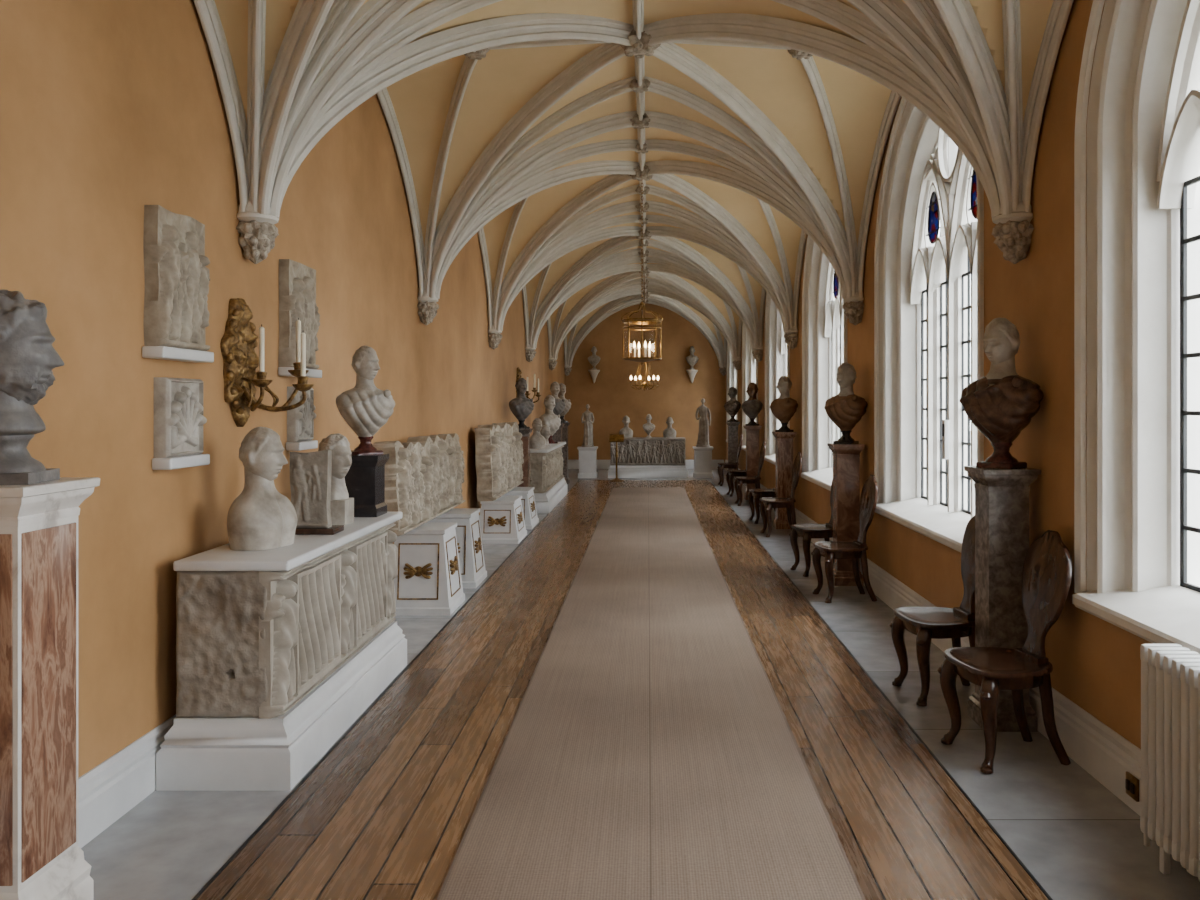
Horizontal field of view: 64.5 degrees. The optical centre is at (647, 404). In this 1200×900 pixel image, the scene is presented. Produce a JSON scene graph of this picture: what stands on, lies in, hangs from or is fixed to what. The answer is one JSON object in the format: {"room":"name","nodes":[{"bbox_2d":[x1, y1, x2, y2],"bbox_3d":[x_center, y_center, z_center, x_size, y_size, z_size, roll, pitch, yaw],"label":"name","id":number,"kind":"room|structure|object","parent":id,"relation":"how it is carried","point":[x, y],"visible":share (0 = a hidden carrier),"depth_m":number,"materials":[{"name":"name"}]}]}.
{"room":"historic interior","nodes":[
{"label":"historic interior","id":0,"kind":"room"},
{"bbox_2d":[0,0,564,777],"bbox_3d":[-2.295,-0.660,8.940,0.300,4.620,31.720,0,0,0],"label":"wall","id":1,"kind":"structure","parent":0,"point":[110,109],"depth_m":4.13,"materials":[{"name":"paint"}]},
{"bbox_2d":[142,205,213,362],"bbox_3d":[-2.082,-0.529,4.255,0.123,0.658,0.470,0,0,0],"label":"relief panel","id":2,"kind":"object","parent":1,"relation":"attached to","point":[176,276],"visible":1,"depth_m":4.12,"materials":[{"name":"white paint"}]},
{"bbox_2d":[152,377,209,469],"bbox_3d":[-2.101,0.080,4.285,0.086,0.400,0.370,0,0,0],"label":"relief","id":3,"kind":"object","parent":1,"relation":"attached to","point":[179,420],"visible":1,"depth_m":4.20,"materials":[{"name":"stone"}]},
{"bbox_2d":[220,298,313,426],"bbox_3d":[-1.949,-0.222,4.968,0.390,0.674,0.410,0,0,0],"label":"wall sconce","id":4,"kind":"object","parent":1,"relation":"attached to","point":[238,343],"visible":1,"depth_m":4.93,"materials":[{"name":"brown metal"}]},
{"bbox_2d":[78,515,479,847],"bbox_3d":[-2.127,1.528,8.940,0.035,0.245,31.120,0,0,0],"label":"baseboard","id":5,"kind":"structure","parent":1,"relation":"attached to","point":[108,791],"depth_m":3.79,"materials":[{"name":"white paint"}]},
{"bbox_2d":[278,259,321,377],"bbox_3d":[-2.083,-0.510,5.740,0.121,0.681,0.480,0,0,0],"label":"relief panel","id":6,"kind":"object","parent":1,"relation":"attached to","point":[297,281],"visible":0.84,"depth_m":5.57,"materials":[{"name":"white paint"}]},
{"bbox_2d":[286,386,317,450],"bbox_3d":[-2.101,0.080,5.775,0.086,0.380,0.310,0,0,0],"label":"relief","id":7,"kind":"object","parent":1,"relation":"attached to","point":[300,420],"visible":0.87,"depth_m":5.68,"materials":[{"name":"stone"}]},
{"bbox_2d":[516,367,540,402],"bbox_3d":[-1.949,-0.282,15.618,0.390,0.674,0.410,0,0,0],"label":"wall sconce","id":8,"kind":"object","parent":1,"relation":"attached to","point":[519,372],"visible":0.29,"depth_m":15.60,"materials":[{"name":"brown metal"}]},
{"bbox_2d":[193,0,1073,365],"bbox_3d":[-0.068,-1.888,8.940,4.174,1.785,31.245,0,0,0],"label":"ceiling ribs","id":9,"kind":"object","parent":1,"relation":"attached to","point":[333,56],"depth_m":7.42,"materials":[{"name":"stone"}]},
{"bbox_2d":[236,201,1033,375],"bbox_3d":[-0.068,-0.910,8.940,4.275,0.320,31.360,0,0,0],"label":"corbels","id":10,"kind":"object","parent":1,"relation":"attached to","point":[1012,232],"depth_m":5.02,"materials":[{"name":"stone"}]},
{"bbox_2d":[214,0,1052,347],"bbox_3d":[-0.068,-1.884,8.940,4.155,1.740,31.120,0,0,0],"label":"ceiling","id":11,"kind":"structure","parent":0,"point":[500,83],"depth_m":7.84,"materials":[{"name":"paint"}]},
{"bbox_2d":[464,28,812,303],"bbox_3d":[-0.067,-2.648,8.934,2.641,0.174,31.346,0,0,0],"label":"trim","id":12,"kind":"structure","parent":11,"relation":"attached to","point":[639,48],"depth_m":7.98,"materials":[{"name":"stone"}]},
{"bbox_2d":[621,183,662,364],"bbox_3d":[-0.068,-1.522,10.885,0.463,2.123,0.463,0,0,22],"label":"hanging lantern","id":13,"kind":"object","parent":11,"relation":"hanging from","point":[628,319],"visible":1,"depth_m":10.84,"materials":[{"name":"gold metal"}]},
{"bbox_2d":[629,274,658,390],"bbox_3d":[-0.068,-1.425,18.665,0.599,2.290,0.582,0,0,0],"label":"chandelier","id":14,"kind":"object","parent":11,"relation":"hanging from","point":[644,384],"visible":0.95,"depth_m":18.65,"materials":[{"name":"gold metal"}]},
{"bbox_2d":[81,469,1199,899],"bbox_3d":[-0.018,1.698,8.940,4.855,0.103,31.720,0,0,0],"label":"floor","id":15,"kind":"structure","parent":0,"point":[386,812],"depth_m":4.21,"materials":[{"name":"wood"}]},
{"bbox_2d":[0,478,99,899],"bbox_3d":[-1.925,0.940,2.830,0.373,1.420,0.373,0,0,0],"label":"marble pedestal","id":16,"kind":"object","parent":15,"relation":"on","point":[41,857],"visible":0.99,"depth_m":2.78,"materials":[{"name":"brown stone"}]},
{"bbox_2d":[0,289,64,484],"bbox_3d":[-1.899,-0.057,2.819,0.285,0.574,0.268,0,0,11],"label":"bust","id":17,"kind":"object","parent":16,"relation":"on","point":[28,357],"visible":1,"depth_m":2.77,"materials":[{"name":"grey stone"}]},
{"bbox_2d":[156,512,406,790],"bbox_3d":[-1.817,1.163,5.050,0.575,0.975,1.970,0,0,0],"label":"sarcophagus","id":18,"kind":"object","parent":15,"relation":"on","point":[280,651],"visible":1,"depth_m":4.14,"materials":[{"name":"white stone"}]},
{"bbox_2d":[227,427,296,550],"bbox_3d":[-1.839,0.388,4.547,0.263,0.571,0.363,0,0,16],"label":"bust","id":19,"kind":"object","parent":18,"relation":"on","point":[260,517],"visible":1,"depth_m":4.47,"materials":[{"name":"white stone"}]},
{"bbox_2d":[290,450,343,534],"bbox_3d":[-1.770,0.455,5.015,0.280,0.437,0.170,0,0,0],"label":"stone fragment","id":20,"kind":"object","parent":18,"relation":"on","point":[310,472],"visible":0.86,"depth_m":4.99,"materials":[{"name":"stone"}]},
{"bbox_2d":[318,433,351,499],"bbox_3d":[-1.783,0.347,5.398,0.189,0.371,0.204,0,0,-21],"label":"marble head","id":21,"kind":"object","parent":18,"relation":"on","point":[339,444],"visible":0.72,"depth_m":5.34},
{"bbox_2d":[330,498,353,524],"bbox_3d":[-1.780,0.604,5.400,0.170,0.140,0.170,0,0,0],"label":"marble block","id":22,"kind":"object","parent":18,"relation":"on","point":[342,511],"depth_m":5.32,"materials":[{"name":"beige stone"}]},
{"bbox_2d":[345,454,388,516],"bbox_3d":[-1.745,0.489,5.820,0.250,0.370,0.250,0,0,0],"label":"plinth","id":23,"kind":"object","parent":18,"relation":"on","point":[365,478],"visible":0.65,"depth_m":5.72,"materials":[{"name":"black stone"}]},
{"bbox_2d":[336,345,394,454],"bbox_3d":[-1.723,-0.031,5.814,0.363,0.668,0.226,0,0,-37],"label":"bust","id":24,"kind":"object","parent":23,"relation":"on","point":[365,408],"visible":1,"depth_m":5.76,"materials":[{"name":"white stone"}]},
{"bbox_2d":[372,433,464,535],"bbox_3d":[-1.923,0.628,8.305,0.285,0.718,2.433,0,0,0],"label":"fragment","id":25,"kind":"object","parent":15,"relation":"on","point":[424,475],"visible":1,"depth_m":7.83,"materials":[{"name":"stone"}]},
{"bbox_2d":[394,523,464,614],"bbox_3d":[-1.810,1.320,7.750,0.520,0.660,0.600,0,0,0],"label":"plinth","id":26,"kind":"object","parent":15,"relation":"on","point":[428,581],"visible":0.99,"depth_m":7.50,"materials":[{"name":"white paint"}]},
{"bbox_2d":[427,508,486,587],"bbox_3d":[-1.810,1.320,8.850,0.520,0.660,0.600,0,0,0],"label":"plinth","id":27,"kind":"object","parent":15,"relation":"on","point":[468,531],"visible":0.6,"depth_m":8.62,"materials":[{"name":"white paint"}]},
{"bbox_2d":[474,422,523,500],"bbox_3d":[-1.900,0.689,12.502,0.313,0.913,2.546,0,0,0],"label":"fragment","id":28,"kind":"object","parent":15,"relation":"on","point":[499,448],"visible":1,"depth_m":11.41,"materials":[{"name":"stone"}]},
{"bbox_2d":[479,496,526,543],"bbox_3d":[-1.800,1.400,11.700,0.520,0.500,0.800,0,0,0],"label":"plinth","id":29,"kind":"object","parent":15,"relation":"on","point":[501,519],"visible":0.99,"depth_m":11.35,"materials":[{"name":"white paint"}]},
{"bbox_2d":[503,487,538,528],"bbox_3d":[-1.800,1.400,13.000,0.520,0.500,0.800,0,0,0],"label":"plinth","id":30,"kind":"object","parent":15,"relation":"on","point":[531,519],"visible":0.46,"depth_m":12.67,"materials":[{"name":"white paint"}]},
{"bbox_2d":[517,428,532,486],"bbox_3d":[-1.880,1.000,14.120,0.308,1.300,0.308,0,0,0],"label":"marble pedestal","id":31,"kind":"object","parent":15,"relation":"on","point":[525,433],"visible":0.32,"depth_m":14.01,"materials":[{"name":"stone"}]},
{"bbox_2d":[509,378,533,428],"bbox_3d":[-1.871,-0.029,14.113,0.409,0.756,0.258,0,0,-40],"label":"bust","id":32,"kind":"object","parent":31,"relation":"on","point":[520,406],"visible":1,"depth_m":14.04,"materials":[{"name":"grey stone"}]},
{"bbox_2d":[530,442,566,513],"bbox_3d":[-1.805,1.167,16.100,0.600,0.965,3.310,0,0,0],"label":"sarcophagus","id":33,"kind":"object","parent":15,"relation":"on","point":[547,478],"visible":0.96,"depth_m":14.80,"materials":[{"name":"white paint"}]},
{"bbox_2d":[530,418,545,448],"bbox_3d":[-1.743,0.445,14.994,0.219,0.478,0.302,0,0,40],"label":"bust","id":34,"kind":"object","parent":33,"relation":"on","point":[537,441],"visible":0.96,"depth_m":14.93,"materials":[{"name":"beige stone"}]},
{"bbox_2d":[540,425,550,445],"bbox_3d":[-1.724,0.505,15.904,0.183,0.358,0.192,0,0,-7],"label":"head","id":35,"kind":"object","parent":33,"relation":"on","point":[545,431],"visible":0.66,"depth_m":15.83},
{"bbox_2d":[539,395,560,443],"bbox_3d":[-1.737,0.249,16.896,0.294,0.870,0.462,0,0,40],"label":"bust","id":36,"kind":"object","parent":33,"relation":"on","point":[549,418],"visible":0.91,"depth_m":16.82,"materials":[{"name":"white stone"}]},
{"bbox_2d":[552,424,564,441],"bbox_3d":[-1.820,1.010,18.600,0.348,1.280,0.348,0,0,0],"label":"marble pedestal","id":37,"kind":"object","parent":15,"relation":"on","point":[557,437],"visible":0.23,"depth_m":18.47,"materials":[{"name":"stone"}]},
{"bbox_2d":[550,381,565,423],"bbox_3d":[-1.809,-0.046,18.595,0.442,0.830,0.279,0,0,-40],"label":"bust","id":38,"kind":"object","parent":37,"relation":"on","point":[560,404],"visible":0.71,"depth_m":18.53,"materials":[{"name":"grey stone"}]},
{"bbox_2d":[562,422,569,483],"bbox_3d":[-1.820,1.010,20.000,0.348,1.280,0.348,0,0,0],"label":"marble pedestal","id":39,"kind":"object","parent":15,"relation":"on","point":[565,428],"visible":0.36,"depth_m":19.87,"materials":[{"name":"stone"}]},
{"bbox_2d":[558,383,570,422],"bbox_3d":[-1.811,-0.045,19.992,0.450,0.828,0.284,0,0,-40],"label":"bust","id":40,"kind":"object","parent":39,"relation":"on","point":[562,391],"visible":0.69,"depth_m":19.94,"materials":[{"name":"stone"}]},
{"bbox_2d":[577,446,597,477],"bbox_3d":[-1.370,1.300,21.600,0.450,0.700,0.450,0,0,0],"label":"plinth","id":41,"kind":"object","parent":15,"relation":"on","point":[587,455],"visible":1,"depth_m":21.41,"materials":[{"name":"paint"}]},
{"bbox_2d":[581,404,593,446],"bbox_3d":[-1.370,0.464,21.600,0.298,0.971,0.276,0,0,0],"label":"marble statue","id":42,"kind":"object","parent":41,"relation":"on","point":[589,417],"visible":1,"depth_m":21.54,"materials":[{"name":"beige stone"}]},
{"bbox_2d":[609,434,623,481],"bbox_3d":[-0.680,1.144,20.600,0.320,1.012,0.320,0,0,0],"label":"lectern","id":43,"kind":"object","parent":15,"relation":"on","point":[616,438],"visible":1,"depth_m":20.58,"materials":[{"name":"gold metal"}]},
{"bbox_2d":[608,437,687,477],"bbox_3d":[0.000,1.197,21.800,1.810,0.906,0.670,0,0,0],"label":"sarcophagus","id":44,"kind":"object","parent":15,"relation":"on","point":[638,457],"visible":0.96,"depth_m":21.53,"materials":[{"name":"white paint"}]},
{"bbox_2d":[619,415,632,437],"bbox_3d":[-0.500,0.493,21.790,0.319,0.513,0.231,0,0,0],"label":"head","id":45,"kind":"object","parent":44,"relation":"on","point":[628,433],"visible":0.98,"depth_m":21.72},
{"bbox_2d":[643,414,654,437],"bbox_3d":[0.023,0.476,21.793,0.290,0.546,0.182,0,0,0],"label":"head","id":46,"kind":"object","parent":44,"relation":"on","point":[648,427],"visible":1,"depth_m":21.74},
{"bbox_2d":[663,417,675,437],"bbox_3d":[0.500,0.509,21.790,0.302,0.480,0.219,0,0,0],"label":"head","id":47,"kind":"object","parent":44,"relation":"on","point":[669,432],"visible":1,"depth_m":21.73},
{"bbox_2d":[436,487,865,899],"bbox_3d":[0.010,1.645,6.290,1.426,0.010,25.220,0,0,0],"label":"carpet runner","id":48,"kind":"object","parent":15,"relation":"on","point":[649,750],"visible":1,"depth_m":4.42,"materials":[{"name":"beige carpet"}]},
{"bbox_2d":[693,446,713,477],"bbox_3d":[1.250,1.300,21.600,0.450,0.700,0.450,0,0,0],"label":"plinth","id":49,"kind":"object","parent":15,"relation":"on","point":[702,456],"visible":1,"depth_m":21.41,"materials":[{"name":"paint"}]},
{"bbox_2d":[696,398,710,446],"bbox_3d":[1.246,0.395,21.596,0.321,1.108,0.311,0,0,-45],"label":"marble statue","id":50,"kind":"object","parent":49,"relation":"on","point":[703,435],"visible":1,"depth_m":21.53,"materials":[{"name":"beige stone"}]},
{"bbox_2d":[717,434,742,485],"bbox_3d":[1.688,1.128,19.501,0.507,1.061,0.483,0,0,-2],"label":"chair","id":51,"kind":"object","parent":15,"relation":"on","point":[734,465],"visible":0.94,"depth_m":19.36,"materials":[{"name":"brown wood"}]},
{"bbox_2d":[725,422,739,481],"bbox_3d":[1.830,1.005,20.500,0.298,1.290,0.298,0,0,0],"label":"marble pedestal","id":52,"kind":"object","parent":15,"relation":"on","point":[732,426],"visible":0.58,"depth_m":20.40,"materials":[{"name":"stone"}]},
{"bbox_2d":[724,387,740,421],"bbox_3d":[1.825,-0.018,20.490,0.256,0.754,0.406,0,0,-45],"label":"bust","id":53,"kind":"object","parent":52,"relation":"on","point":[732,406],"visible":1,"depth_m":20.43,"materials":[{"name":"stone"}]},
{"bbox_2d":[726,469,745,496],"bbox_3d":[1.688,1.128,17.302,0.507,1.061,0.483,0,0,-4],"label":"chair","id":54,"kind":"object","parent":15,"relation":"on","point":[730,475],"visible":0.62,"depth_m":17.11,"materials":[{"name":"brown wood"}]},
{"bbox_2d":[734,441,765,505],"bbox_3d":[1.688,1.128,15.701,0.507,1.061,0.483,0,0,-2],"label":"chair","id":55,"kind":"object","parent":15,"relation":"on","point":[740,480],"visible":0.95,"depth_m":15.56,"materials":[{"name":"brown wood"}]},
{"bbox_2d":[743,425,761,499],"bbox_3d":[1.830,1.005,16.650,0.298,1.290,0.298,0,0,0],"label":"marble pedestal","id":56,"kind":"object","parent":15,"relation":"on","point":[752,432],"visible":0.73,"depth_m":16.55,"materials":[{"name":"brown stone"}]},
{"bbox_2d":[741,382,762,425],"bbox_3d":[1.824,-0.019,16.641,0.413,0.757,0.266,0,0,45],"label":"bust","id":57,"kind":"object","parent":56,"relation":"on","point":[751,407],"visible":1,"depth_m":16.58,"materials":[{"name":"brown stone"}]},
{"bbox_2d":[748,488,774,523],"bbox_3d":[1.688,1.128,13.403,0.507,1.061,0.483,0,0,-6],"label":"chair","id":58,"kind":"object","parent":15,"relation":"on","point":[756,493],"visible":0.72,"depth_m":13.22,"materials":[{"name":"brown wood"}]},
{"bbox_2d":[759,452,801,536],"bbox_3d":[1.688,1.128,12.052,0.507,1.061,0.483,0,0,-4],"label":"chair","id":59,"kind":"object","parent":15,"relation":"on","point":[766,506],"visible":0.98,"depth_m":11.96,"materials":[{"name":"brown wood"}]},
{"bbox_2d":[772,432,796,528],"bbox_3d":[1.830,1.005,12.750,0.298,1.290,0.298,0,0,0],"label":"marble pedestal","id":60,"kind":"object","parent":15,"relation":"on","point":[783,440],"visible":0.81,"depth_m":12.65,"materials":[{"name":"brown stone"}]},
{"bbox_2d":[770,376,797,431],"bbox_3d":[1.824,-0.018,12.741,0.409,0.753,0.258,0,0,45],"label":"bust","id":61,"kind":"object","parent":60,"relation":"on","point":[784,407],"visible":1,"depth_m":12.68,"materials":[{"name":"brown stone"}]},
{"bbox_2d":[789,480,832,576],"bbox_3d":[1.688,1.128,9.355,0.507,1.061,0.483,0,0,-10],"label":"chair","id":62,"kind":"object","parent":15,"relation":"on","point":[807,531],"visible":0.62,"depth_m":9.28,"materials":[{"name":"brown wood"}]},
{"bbox_2d":[811,475,877,602],"bbox_3d":[1.688,1.128,8.123,0.507,1.061,0.483,0,0,-6],"label":"chair","id":63,"kind":"object","parent":15,"relation":"on","point":[831,550],"visible":1,"depth_m":8.05,"materials":[{"name":"brown wood"}]},
{"bbox_2d":[827,443,864,585],"bbox_3d":[1.835,1.005,8.800,0.293,1.290,0.293,0,0,0],"label":"marble pedestal","id":64,"kind":"object","parent":15,"relation":"on","point":[846,457],"visible":0.77,"depth_m":8.70,"materials":[{"name":"brown stone"}]},
{"bbox_2d":[824,362,867,443],"bbox_3d":[1.832,-0.019,8.789,0.408,0.755,0.263,0,0,36],"label":"bust","id":65,"kind":"object","parent":64,"relation":"on","point":[845,409],"visible":1,"depth_m":8.72,"materials":[{"name":"brown stone"}]},
{"bbox_2d":[889,516,974,706],"bbox_3d":[1.688,1.128,5.423,0.507,1.061,0.483,0,0,-6],"label":"chair","id":66,"kind":"object","parent":15,"relation":"on","point":[928,623],"visible":0.77,"depth_m":5.41,"materials":[{"name":"brown wood"}]},
{"bbox_2d":[964,466,1041,731],"bbox_3d":[1.835,0.988,4.930,0.293,1.325,0.293,0,0,0],"label":"marble pedestal","id":67,"kind":"object","parent":15,"relation":"on","point":[1001,495],"visible":0.8,"depth_m":4.83,"materials":[{"name":"stone"}]},
{"bbox_2d":[959,318,1043,468],"bbox_3d":[1.828,-0.064,4.922,0.264,0.776,0.422,0,0,-39],"label":"bust","id":68,"kind":"object","parent":67,"relation":"on","point":[1002,403],"visible":1,"depth_m":4.86,"materials":[{"name":"stone"}]},
{"bbox_2d":[937,530,1071,773],"bbox_3d":[1.693,1.128,4.485,0.507,1.061,0.483,0,0,-10],"label":"chair","id":69,"kind":"object","parent":15,"relation":"on","point":[1047,566],"visible":1,"depth_m":4.45,"materials":[{"name":"brown wood"}]},
{"bbox_2d":[1140,644,1199,880],"bbox_3d":[1.870,1.260,2.637,0.146,0.780,1.874,0,0,0],"label":"radiator","id":70,"kind":"object","parent":15,"relation":"on","point":[1170,673],"visible":1,"depth_m":3.29,"materials":[{"name":"metal"}]},
{"bbox_2d":[565,303,725,468],"bbox_3d":[0.133,-0.660,24.650,4.555,4.620,0.300,0,0,0],"label":"wall","id":71,"kind":"structure","parent":0,"point":[611,397],"depth_m":24.50,"materials":[{"name":"paint"}]},
{"bbox_2d":[588,370,599,382],"bbox_3d":[-1.380,-0.730,24.343,0.300,0.340,0.300,0,0,0],"label":"wall bracket","id":72,"kind":"object","parent":71,"relation":"attached to","point":[594,373],"visible":1,"depth_m":24.27,"materials":[{"name":"stone"}]},
{"bbox_2d":[588,346,600,369],"bbox_3d":[-1.378,-1.204,24.335,0.324,0.606,0.203,0,0,0],"label":"bust","id":73,"kind":"object","parent":72,"relation":"on","point":[594,359],"visible":1,"depth_m":24.27,"materials":[{"name":"grey stone"}]},
{"bbox_2d":[568,460,723,468],"bbox_3d":[-0.068,1.530,24.480,4.055,0.240,0.040,0,0,0],"label":"baseboard","id":74,"kind":"structure","parent":71,"relation":"attached to","point":[572,464],"depth_m":24.46,"materials":[{"name":"white paint"}]},
{"bbox_2d":[686,370,697,382],"bbox_3d":[1.130,-0.730,24.343,0.300,0.340,0.300,0,0,0],"label":"wall bracket","id":75,"kind":"object","parent":71,"relation":"attached to","point":[691,373],"visible":1,"depth_m":24.27,"materials":[{"name":"stone"}]},
{"bbox_2d":[686,346,697,369],"bbox_3d":[1.133,-1.204,24.334,0.324,0.606,0.205,0,0,0],"label":"bust","id":76,"kind":"object","parent":75,"relation":"on","point":[692,360],"visible":1,"depth_m":24.27,"materials":[{"name":"grey stone"}]},
{"bbox_2d":[726,0,1152,748],"bbox_3d":[2.210,-0.660,8.940,0.400,4.620,31.120,0,0,0],"label":"wall","id":77,"kind":"structure","parent":0,"point":[1096,663],"depth_m":4.79,"materials":[{"name":"paint"}]},
{"bbox_2d":[726,342,737,442],"bbox_3d":[2.180,-0.775,22.555,0.460,3.410,2.620,0,0,0],"label":"window","id":78,"kind":"structure","parent":77,"relation":"in","point":[732,373],"depth_m":23.71,"materials":[{"name":"stone"}]},
{"bbox_2d":[741,324,757,450],"bbox_3d":[2.180,-0.775,18.665,0.460,3.410,2.620,0,0,0],"label":"window","id":79,"kind":"structure","parent":77,"relation":"in","point":[749,363],"depth_m":19.82,"materials":[{"name":"stone"}]},
{"bbox_2d":[764,293,789,464],"bbox_3d":[2.180,-0.775,14.775,0.460,3.410,2.620,0,0,0],"label":"window","id":80,"kind":"structure","parent":77,"relation":"in","point":[777,351],"depth_m":15.92,"materials":[{"name":"stone"}]},
{"bbox_2d":[801,236,846,490],"bbox_3d":[2.180,-0.775,10.885,0.460,3.410,2.620,0,0,0],"label":"window","id":81,"kind":"structure","parent":77,"relation":"in","point":[824,319],"depth_m":11.94,"materials":[{"name":"glass"}]},
{"bbox_2d":[874,98,983,551],"bbox_3d":[2.180,-0.775,6.995,0.460,3.410,2.620,0,0,0],"label":"window","id":82,"kind":"structure","parent":77,"relation":"in","point":[931,186],"depth_m":7.54,"materials":[{"name":"glass"}]},
{"bbox_2d":[942,420,948,459],"bbox_3d":[2.191,0.255,6.995,0.038,0.290,0.060,0,0,0],"label":"thermometer","id":83,"kind":"object","parent":82,"relation":"attached to","point":[945,423],"visible":1,"depth_m":6.96,"materials":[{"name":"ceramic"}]},
{"bbox_2d":[725,460,1140,815],"bbox_3d":[1.992,1.528,8.940,0.035,0.245,31.120,0,0,0],"label":"baseboard","id":84,"kind":"structure","parent":77,"relation":"attached to","point":[1106,755],"depth_m":4.37,"materials":[{"name":"white paint"}]},
{"bbox_2d":[1125,771,1138,801],"bbox_3d":[1.964,1.550,3.860,0.020,0.090,0.090,0,0,0],"label":"wall socket","id":85,"kind":"object","parent":77,"relation":"attached to","point":[1131,782],"visible":1,"depth_m":3.84,"materials":[{"name":"gold metal"}]},
{"bbox_2d":[1072,0,1199,654],"bbox_3d":[2.180,-0.775,3.105,0.460,3.410,2.620,0,0,0],"label":"window","id":86,"kind":"structure","parent":77,"relation":"in","point":[1137,169],"depth_m":4.16,"materials":[{"name":"stone"}]},
{"label":"outside","id":87,"kind":"structure","parent":0,"visible":0},
{"bbox_2d":[970,431,970,508],"bbox_3d":[31.215,2.200,20.000,57.570,0.100,120.000,0,0,0],"label":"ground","id":88,"kind":"structure","parent":87,"point":[970,431],"depth_m":34.32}
]}

